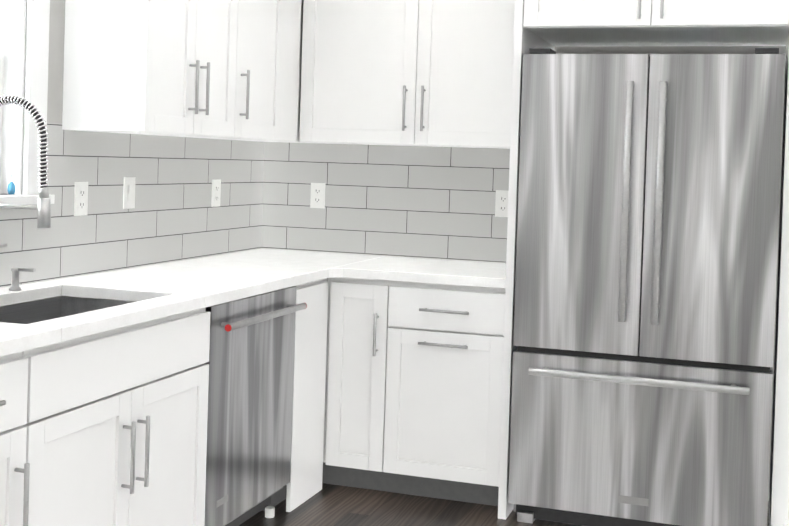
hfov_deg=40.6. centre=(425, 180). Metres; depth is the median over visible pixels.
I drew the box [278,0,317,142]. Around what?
upper cabinet
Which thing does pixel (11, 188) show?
bottle
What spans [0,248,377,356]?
countertop
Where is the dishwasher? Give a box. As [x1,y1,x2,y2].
[204,286,306,525]
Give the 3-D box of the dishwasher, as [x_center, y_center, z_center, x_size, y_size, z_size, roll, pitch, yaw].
[-0.849,0.825,3.803,0.642,0.868,0.647,2,1,18]
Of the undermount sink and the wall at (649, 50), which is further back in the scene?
the wall at (649, 50)
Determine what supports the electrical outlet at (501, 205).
attached to the tile backsplash at (417, 201)
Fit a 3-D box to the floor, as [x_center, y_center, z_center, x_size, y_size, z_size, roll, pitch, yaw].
[0.040,1.363,1.306,4.367,0.060,7.839,2,1,18]
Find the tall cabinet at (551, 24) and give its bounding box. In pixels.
[498,0,788,525]
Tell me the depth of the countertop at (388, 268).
4.27 m
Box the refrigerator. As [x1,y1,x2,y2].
[508,48,784,525]
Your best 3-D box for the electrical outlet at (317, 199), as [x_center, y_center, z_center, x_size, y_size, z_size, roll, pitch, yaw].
[-0.503,0.070,4.987,0.072,0.118,0.007,2,1,18]
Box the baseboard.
[784,519,788,525]
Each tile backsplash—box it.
[0,123,263,286]
[261,142,509,262]
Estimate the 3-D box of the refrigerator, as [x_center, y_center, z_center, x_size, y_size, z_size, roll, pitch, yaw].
[0.871,0.412,4.150,0.930,1.790,0.728,2,1,18]
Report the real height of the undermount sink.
0.215 m
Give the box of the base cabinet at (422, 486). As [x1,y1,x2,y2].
[0,278,504,525]
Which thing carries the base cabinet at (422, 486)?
on the floor
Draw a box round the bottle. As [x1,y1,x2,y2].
[7,176,14,193]
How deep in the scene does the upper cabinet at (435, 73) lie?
4.50 m
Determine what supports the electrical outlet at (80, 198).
attached to the tile backsplash at (173, 215)
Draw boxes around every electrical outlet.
[74,182,87,215]
[211,179,220,206]
[310,183,324,208]
[495,190,508,216]
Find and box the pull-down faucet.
[0,95,50,248]
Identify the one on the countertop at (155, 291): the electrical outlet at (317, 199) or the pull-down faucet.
the pull-down faucet
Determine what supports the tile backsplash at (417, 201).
attached to the wall at (649, 50)
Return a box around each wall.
[0,0,260,287]
[263,46,785,500]
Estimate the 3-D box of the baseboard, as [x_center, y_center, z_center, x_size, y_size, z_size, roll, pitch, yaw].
[2.166,1.278,3.936,1.619,0.150,1.235,2,1,18]
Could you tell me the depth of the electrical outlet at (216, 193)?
4.63 m
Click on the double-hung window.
(15, 23)
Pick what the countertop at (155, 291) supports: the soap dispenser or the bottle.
the soap dispenser
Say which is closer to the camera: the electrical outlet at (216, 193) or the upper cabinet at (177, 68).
the upper cabinet at (177, 68)
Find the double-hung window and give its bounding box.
[0,0,54,204]
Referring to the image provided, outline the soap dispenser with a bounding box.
[9,268,35,290]
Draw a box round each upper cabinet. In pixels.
[62,0,249,140]
[246,0,281,141]
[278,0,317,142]
[314,0,514,148]
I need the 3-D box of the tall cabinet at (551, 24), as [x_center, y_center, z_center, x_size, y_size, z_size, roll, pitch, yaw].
[0.872,0.080,4.177,1.108,2.453,0.712,2,1,18]
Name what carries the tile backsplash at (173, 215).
attached to the wall at (56, 62)
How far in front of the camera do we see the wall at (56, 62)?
3.58 m
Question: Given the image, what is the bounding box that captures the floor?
[239,483,768,525]
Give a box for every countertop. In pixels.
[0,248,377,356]
[336,256,505,288]
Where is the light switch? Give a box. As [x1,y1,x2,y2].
[123,177,135,208]
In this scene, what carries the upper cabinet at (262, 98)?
attached to the wall at (56, 62)
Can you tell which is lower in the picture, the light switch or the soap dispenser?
the soap dispenser

